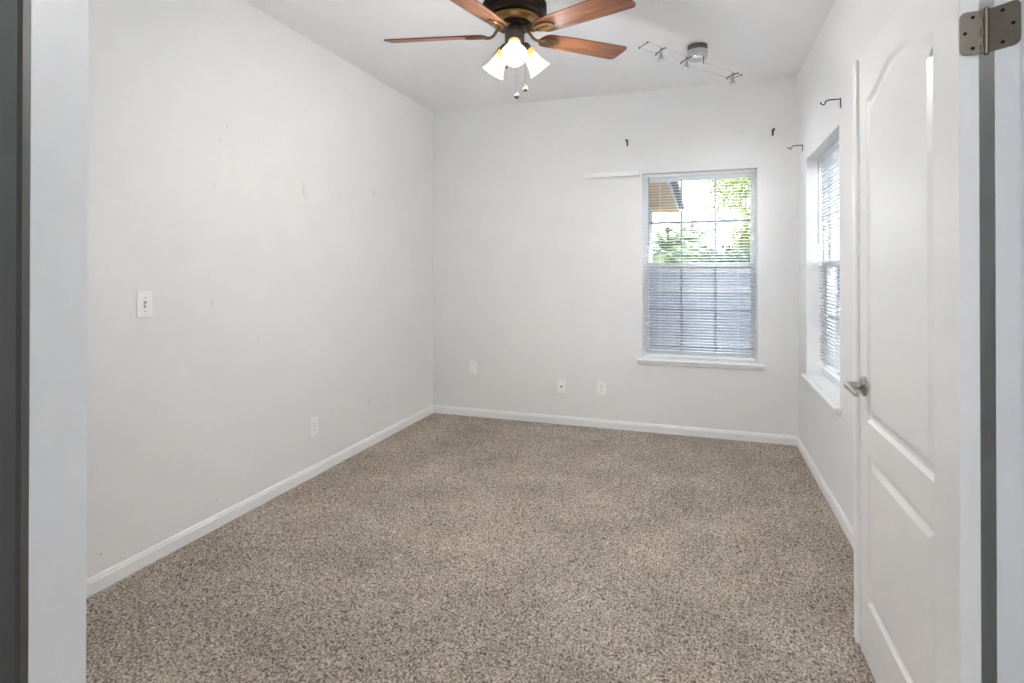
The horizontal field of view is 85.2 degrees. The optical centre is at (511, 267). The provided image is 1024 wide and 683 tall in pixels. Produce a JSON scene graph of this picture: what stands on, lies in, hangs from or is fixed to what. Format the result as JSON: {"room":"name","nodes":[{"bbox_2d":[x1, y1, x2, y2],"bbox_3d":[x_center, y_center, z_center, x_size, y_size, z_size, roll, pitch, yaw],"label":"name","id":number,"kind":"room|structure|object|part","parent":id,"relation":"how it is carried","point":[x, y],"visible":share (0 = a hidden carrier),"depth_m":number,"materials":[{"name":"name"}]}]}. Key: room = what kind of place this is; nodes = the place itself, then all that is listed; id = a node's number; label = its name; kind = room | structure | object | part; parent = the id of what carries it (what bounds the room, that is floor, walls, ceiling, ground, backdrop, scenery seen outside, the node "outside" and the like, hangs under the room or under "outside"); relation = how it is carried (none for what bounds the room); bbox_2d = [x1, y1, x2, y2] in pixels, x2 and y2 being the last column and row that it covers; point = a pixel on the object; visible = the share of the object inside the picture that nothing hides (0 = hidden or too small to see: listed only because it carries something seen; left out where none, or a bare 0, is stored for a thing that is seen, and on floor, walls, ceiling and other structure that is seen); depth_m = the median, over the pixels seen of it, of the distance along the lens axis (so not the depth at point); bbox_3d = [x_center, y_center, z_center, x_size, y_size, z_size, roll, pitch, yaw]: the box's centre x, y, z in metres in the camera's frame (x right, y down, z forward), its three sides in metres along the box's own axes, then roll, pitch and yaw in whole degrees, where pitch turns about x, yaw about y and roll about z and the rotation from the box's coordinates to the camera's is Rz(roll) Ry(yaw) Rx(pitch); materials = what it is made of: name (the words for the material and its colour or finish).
{"room":"empty bedroom","nodes":[
{"label":"empty bedroom","id":0,"kind":"room"},
{"bbox_2d":[86,0,432,578],"bbox_3d":[-1.484,-0.059,2.985,0.100,2.740,4.705,0,0,19],"label":"wall","id":1,"kind":"structure","parent":0,"point":[272,195],"depth_m":2.91,"materials":[{"name":"paint"}]},
{"bbox_2d":[137,291,152,317],"bbox_3d":[-1.605,0.162,2.441,0.018,0.116,0.072,0,0,19],"label":"light switch","id":2,"kind":"object","parent":1,"relation":"attached to","point":[144,298],"visible":1,"depth_m":2.44,"materials":[{"name":"white plastic"}]},
{"bbox_2d":[86,405,433,597],"bbox_3d":[-1.426,1.283,2.975,0.013,0.080,4.435,0,0,19],"label":"baseboard","id":3,"kind":"structure","parent":1,"relation":"attached to","point":[106,578],"depth_m":2.85,"materials":[{"name":"white paint"}]},
{"bbox_2d":[310,416,317,436],"bbox_3d":[-1.248,1.000,3.510,0.009,0.116,0.072,0,0,19],"label":"power outlet","id":4,"kind":"object","parent":1,"relation":"attached to","point":[314,420],"visible":1,"depth_m":3.50,"materials":[{"name":"white plastic"}]},
{"bbox_2d":[86,413,875,682],"bbox_3d":[-0.057,1.308,2.364,3.047,0.017,4.765,0,0,19],"label":"floor","id":5,"kind":"structure","parent":0,"point":[449,548],"depth_m":2.37,"materials":[{"name":"carpet"}]},
{"bbox_2d":[28,0,1023,682],"bbox_3d":[0.332,-0.070,0.729,2.209,2.740,0.150,0,0,-26],"label":"door frame","id":6,"kind":"structure","parent":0,"point":[59,28],"depth_m":0.42,"materials":[{"name":"white paint"}]},
{"bbox_2d":[0,0,30,682],"bbox_3d":[-0.329,0.238,0.309,0.090,2.120,0.016,0,0,-26],"label":"trim","id":7,"kind":"structure","parent":6,"relation":"attached to","point":[15,15],"depth_m":0.32,"materials":[{"name":"grey paint"}]},
{"bbox_2d":[844,0,1020,682],"bbox_3d":[1.076,0.288,1.516,0.172,1.992,0.854,0,0,19],"label":"door","id":8,"kind":"structure","parent":6,"relation":"in","point":[914,388],"depth_m":1.38,"materials":[{"name":"white paint"}]},
{"bbox_3d":[1.102,0.392,1.796,0.040,0.029,0.126,0,0,19],"label":"lever","id":9,"kind":"part","parent":8,"relation":"part of","materials":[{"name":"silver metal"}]},
{"bbox_3d":[1.146,0.390,1.834,0.028,0.066,0.066,0,0,19],"label":"handle","id":10,"kind":"part","parent":8,"relation":"part of","materials":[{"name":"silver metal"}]},
{"bbox_2d":[1022,0,1023,260],"bbox_3d":[1.006,0.277,1.069,0.011,2.050,0.035,0,0,-26],"label":"trim","id":11,"kind":"structure","parent":6,"relation":"attached to","point":[1022,0],"depth_m":1.08,"materials":[{"name":"white paint"}]},
{"bbox_2d":[244,0,834,111],"bbox_3d":[-0.342,-1.488,1.181,3.800,0.100,7.405,0,0,19],"label":"ceiling","id":12,"kind":"structure","parent":0,"point":[753,39],"depth_m":3.56,"materials":[{"name":"white paint"}]},
{"bbox_2d":[384,0,635,98],"bbox_3d":[-0.012,-1.112,2.677,1.219,0.636,1.216,0,0,0],"label":"ceiling fan","id":13,"kind":"object","parent":12,"relation":"hanging from","point":[514,19],"visible":1,"depth_m":2.57,"materials":[{"name":"brown wood"}]},
{"bbox_3d":[-0.371,-1.113,2.712,0.495,0.006,0.136,1,17,8],"label":"blade","id":14,"kind":"part","parent":13,"relation":"part of","materials":[{"name":"brown wood"}]},
{"bbox_3d":[-0.161,-1.079,2.309,0.136,0.006,0.495,16,11,25],"label":"blade","id":15,"kind":"part","parent":13,"relation":"part of","materials":[{"name":"brown wood"}]},
{"bbox_3d":[-0.063,-1.003,2.720,0.116,0.122,0.116,27,27,-14],"label":"lamp shade","id":16,"kind":"part","parent":13,"relation":"part of","materials":[{"name":"white glass"}]},
{"bbox_3d":[0.010,-1.004,2.555,0.116,0.122,0.116,-1,-42,2],"label":"lamp shade","id":17,"kind":"part","parent":13,"relation":"part of","materials":[{"name":"white glass"}]},
{"bbox_3d":[0.011,-1.019,2.569,0.054,0.081,0.054,-1,-42,2],"label":"bulb","id":18,"kind":"part","parent":13,"relation":"part of","materials":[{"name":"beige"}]},
{"bbox_3d":[0.102,-1.003,2.698,0.116,0.122,0.116,-23,23,42],"label":"lamp shade","id":19,"kind":"part","parent":13,"relation":"part of","materials":[{"name":"white glass"}]},
{"bbox_3d":[0.356,-1.123,2.833,0.495,0.006,0.136,-2,-7,-27],"label":"blade","id":20,"kind":"part","parent":13,"relation":"part of","materials":[{"name":"brown wood"}]},
{"bbox_3d":[0.288,-1.085,2.384,0.495,0.006,0.136,5,-5,44],"label":"blade","id":21,"kind":"part","parent":13,"relation":"part of","materials":[{"name":"brown wood"}]},
{"bbox_2d":[638,41,741,81],"bbox_3d":[1.145,-1.338,3.553,0.959,0.176,0.129,0,0,-35],"label":"track light","id":22,"kind":"object","parent":12,"relation":"attached to","point":[697,52],"visible":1,"depth_m":3.54,"materials":[{"name":"grey metal"}]},
{"bbox_2d":[433,76,797,435],"bbox_3d":[0.788,-0.051,4.637,3.147,2.740,0.120,0,0,19],"label":"wall","id":23,"kind":"structure","parent":0,"point":[538,264],"depth_m":4.63,"materials":[{"name":"paint"}]},
{"bbox_2d":[469,361,476,373],"bbox_3d":[-0.347,0.890,4.949,0.072,0.116,0.007,0,0,19],"label":"blank plate","id":24,"kind":"object","parent":23,"relation":"attached to","point":[472,364],"visible":1,"depth_m":4.95,"materials":[{"name":"white plastic"}]},
{"bbox_2d":[557,379,565,393],"bbox_3d":[0.416,1.002,4.686,0.072,0.116,0.016,0,0,19],"label":"cable plate","id":25,"kind":"object","parent":23,"relation":"attached to","point":[561,384],"visible":1,"depth_m":4.69,"materials":[{"name":"white plastic"}]},
{"bbox_2d":[597,381,605,394],"bbox_3d":[0.735,0.993,4.582,0.072,0.116,0.009,0,0,19],"label":"power outlet","id":26,"kind":"object","parent":23,"relation":"attached to","point":[601,385],"visible":1,"depth_m":4.58,"materials":[{"name":"white plastic"}]},
{"bbox_2d":[583,169,639,178],"bbox_3d":[0.809,-0.760,4.545,0.458,0.052,0.045,0,0,19],"label":"strip","id":27,"kind":"object","parent":23,"relation":"attached to","point":[625,172],"visible":1,"depth_m":4.53,"materials":[{"name":"white plastic"}]},
{"bbox_2d":[433,405,796,445],"bbox_3d":[0.696,1.291,4.592,2.971,0.080,0.013,0,0,19],"label":"baseboard","id":28,"kind":"structure","parent":23,"relation":"attached to","point":[553,419],"depth_m":4.51,"materials":[{"name":"white paint"}]},
{"bbox_2d":[636,169,764,370],"bbox_3d":[1.468,0.013,4.389,0.944,1.536,0.151,0,0,19],"label":"window","id":29,"kind":"structure","parent":23,"relation":"in","point":[737,365],"depth_m":4.40,"materials":[{"name":"white plastic"}]},
{"bbox_2d":[649,180,749,262],"bbox_3d":[1.486,-0.364,4.444,0.768,0.663,0.006,0,0,19],"label":"grille","id":30,"kind":"object","parent":29,"relation":"attached to","point":[656,181],"depth_m":4.48,"materials":[{"name":"grey"}]},
{"bbox_2d":[644,169,755,361],"bbox_3d":[1.464,-0.015,4.377,0.830,1.471,0.039,0,0,19],"label":"window blind","id":31,"kind":"object","parent":29,"relation":"attached to","point":[743,170],"visible":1,"depth_m":4.37,"materials":[{"name":"white plastic"}]},
{"bbox_3d":[1.466,0.714,4.379,0.822,0.014,0.024,0,0,19],"label":"rail","id":32,"kind":"part","parent":31,"relation":"part of","materials":[{"name":"white plastic"}]},
{"bbox_3d":[1.486,-0.364,4.444,0.817,0.731,0.022,0,0,19],"label":"sash","id":33,"kind":"part","parent":29,"relation":"part of","materials":[{"name":"white plastic"}]},
{"bbox_3d":[1.478,0.332,4.418,0.817,0.738,0.024,0,0,19],"label":"sash","id":34,"kind":"part","parent":29,"relation":"part of","materials":[{"name":"white plastic"}]},
{"bbox_2d":[649,267,750,351],"bbox_3d":[1.478,0.332,4.418,0.768,0.670,0.006,0,0,19],"label":"screen","id":35,"kind":"object","parent":29,"relation":"attached to","point":[681,282],"depth_m":4.45,"materials":[{"name":"grey"}]},
{"bbox_3d":[1.458,0.738,4.355,0.944,0.026,0.088,0,0,19],"label":"sill","id":36,"kind":"part","parent":29,"relation":"part of","materials":[{"name":"white paint"}]},
{"bbox_2d":[797,0,996,682],"bbox_3d":[1.707,-0.061,2.630,0.180,2.740,3.095,0,0,19],"label":"wall","id":37,"kind":"structure","parent":0,"point":[849,28],"depth_m":2.77,"materials":[{"name":"paint"}]},
{"bbox_2d":[801,154,840,416],"bbox_3d":[1.921,0.018,3.319,0.211,1.516,1.015,0,0,19],"label":"window","id":38,"kind":"structure","parent":37,"relation":"in","point":[827,388],"depth_m":3.71,"materials":[{"name":"white plastic"}]},
{"bbox_3d":[1.887,0.733,3.327,0.138,0.026,1.015,0,0,19],"label":"sill","id":39,"kind":"part","parent":38,"relation":"part of","materials":[{"name":"white paint"}]},
{"bbox_2d":[818,140,839,382],"bbox_3d":[1.928,-0.034,3.317,0.039,1.403,0.931,0,0,19],"label":"window blind","id":40,"kind":"object","parent":38,"relation":"attached to","point":[829,155],"visible":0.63,"depth_m":3.48,"materials":[{"name":"white plastic"}]},
{"bbox_3d":[2.043,-0.023,3.639,0.028,1.369,0.001,0,0,19],"label":"ladder cord","id":41,"kind":"part","parent":40,"relation":"part of","materials":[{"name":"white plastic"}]},
{"bbox_3d":[1.933,0.660,3.312,0.024,0.014,0.923,0,0,19],"label":"rail","id":42,"kind":"part","parent":40,"relation":"part of","materials":[{"name":"white plastic"}]},
{"bbox_3d":[1.933,-0.025,3.315,0.028,1.369,0.001,0,0,19],"label":"ladder cord","id":43,"kind":"part","parent":40,"relation":"part of","materials":[{"name":"white fabric"}]},
{"bbox_3d":[1.987,-0.006,3.297,0.073,1.469,0.957,0,0,19],"label":"frame","id":44,"kind":"part","parent":38,"relation":"part of","materials":[{"name":"white plastic"}]},
{"bbox_3d":[1.971,0.326,3.301,0.024,0.738,0.918,0,0,19],"label":"sash","id":45,"kind":"part","parent":38,"relation":"part of","materials":[{"name":"white plastic"}]},
{"bbox_2d":[828,266,839,374],"bbox_3d":[1.971,0.326,3.301,0.006,0.670,0.869,0,0,19],"label":"screen","id":46,"kind":"object","parent":38,"relation":"attached to","point":[829,269],"depth_m":3.71,"materials":[{"name":"grey"}]},
{"bbox_3d":[1.994,-0.360,3.296,0.022,0.711,0.918,0,0,19],"label":"sash","id":47,"kind":"part","parent":38,"relation":"part of","materials":[{"name":"white plastic"}]},
{"bbox_2d":[797,436,853,548],"bbox_3d":[1.620,1.281,2.668,0.013,0.080,3.065,0,0,19],"label":"baseboard","id":48,"kind":"structure","parent":37,"relation":"attached to","point":[844,523],"depth_m":3.09,"materials":[{"name":"white paint"}]},
{"bbox_2d":[820,98,840,107],"bbox_3d":[1.643,-0.845,2.874,0.095,0.048,0.012,0,0,19],"label":"curtain bracket","id":49,"kind":"object","parent":37,"relation":"attached to","point":[839,98],"visible":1,"depth_m":2.87,"materials":[{"name":"black metal"}]},
{"label":"outside","id":50,"kind":"structure","parent":0,"visible":0},
{"bbox_2d":[664,295,837,368],"bbox_3d":[3.202,1.563,9.466,80.000,0.200,100.000,0,0,19],"label":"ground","id":51,"kind":"structure","parent":50,"point":[664,295],"depth_m":13.63,"materials":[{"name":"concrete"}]},
{"bbox_2d":[649,182,683,262],"bbox_3d":[0.526,-0.702,8.587,3.900,4.320,6.900,0,0,19],"label":"house wing","id":52,"kind":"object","parent":51,"relation":"on","point":[674,185],"visible":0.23,"depth_m":9.31,"materials":[{"name":"grey paint"}]},
{"bbox_2d":[653,224,702,331],"bbox_3d":[3.592,0.203,12.829,1.892,2.557,1.903,0,0,19],"label":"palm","id":53,"kind":"object","parent":51,"relation":"on","point":[666,236],"visible":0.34,"depth_m":12.58,"materials":[{"name":"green plant"}]},
{"bbox_2d":[659,216,725,318],"bbox_3d":[5.223,0.004,16.185,2.082,2.987,2.093,0,0,19],"label":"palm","id":54,"kind":"object","parent":51,"relation":"on","point":[692,225],"visible":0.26,"depth_m":15.92,"materials":[{"name":"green plant"}]},
{"bbox_2d":[653,249,731,295],"bbox_3d":[10.392,0.235,34.488,9.800,2.700,6.800,0,0,19],"label":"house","id":55,"kind":"structure","parent":51,"relation":"on","point":[698,249],"depth_m":33.55,"materials":[{"name":"grey"}]},
{"bbox_2d":[685,243,749,319],"bbox_3d":[4.338,0.488,9.734,2.635,1.954,0.952,0,0,19],"label":"hedge","id":56,"kind":"object","parent":51,"relation":"on","point":[733,259],"visible":0.05,"depth_m":9.80,"materials":[{"name":"green plant"}]},
{"bbox_2d":[701,178,749,229],"bbox_3d":[10.365,-2.386,24.645,3.834,7.848,3.847,0,0,19],"label":"leafy tree","id":57,"kind":"object","parent":51,"relation":"on","point":[737,185],"visible":0.24,"depth_m":24.53,"materials":[{"name":"green plant"}]},
{"bbox_2d":[724,206,749,267],"bbox_3d":[5.123,0.080,12.076,1.223,2.800,1.228,0,0,-20],"label":"leafy shrub","id":58,"kind":"object","parent":51,"relation":"on","point":[745,215],"visible":0.18,"depth_m":11.96,"materials":[{"name":"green plant"}]},
{"bbox_2d":[649,269,837,353],"bbox_3d":[3.465,0.730,7.904,3.020,1.450,0.120,0,0,19],"label":"fence","id":59,"kind":"object","parent":51,"relation":"on","point":[650,279],"visible":0.12,"depth_m":8.14,"materials":[{"name":"grey plastic"}]},
{"bbox_3d":[2.091,0.732,8.368,0.120,1.450,0.120,0,0,19],"label":"post","id":60,"kind":"part","parent":59,"relation":"part of","materials":[{"name":"grey plastic"}]},
{"bbox_3d":[2.778,0.056,8.139,1.330,0.060,0.060,0,0,19],"label":"rail","id":61,"kind":"part","parent":59,"relation":"part of","materials":[{"name":"grey"}]},
{"bbox_3d":[2.778,1.116,8.134,1.330,0.080,0.060,0,0,19],"label":"rail","id":62,"kind":"part","parent":59,"relation":"part of","materials":[{"name":"grey plastic"}]},
{"bbox_3d":[2.778,0.326,8.138,1.330,0.080,0.060,0,0,19],"label":"rail","id":63,"kind":"part","parent":59,"relation":"part of","materials":[{"name":"grey plastic"}]},
{"bbox_3d":[2.778,0.711,8.136,1.326,1.290,0.022,0,0,19],"label":"panel","id":64,"kind":"part","parent":59,"relation":"part of","materials":[{"name":"grey plastic"}]},
{"bbox_3d":[4.151,0.709,7.671,1.326,1.290,0.022,0,0,19],"label":"panel","id":65,"kind":"part","parent":59,"relation":"part of","materials":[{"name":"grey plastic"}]},
{"bbox_2d":[836,162,839,268],"bbox_3d":[7.768,-1.242,8.464,3.900,5.400,16.400,0,0,19],"label":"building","id":66,"kind":"structure","parent":51,"relation":"on","point":[837,216],"depth_m":12.76,"materials":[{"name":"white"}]}
]}

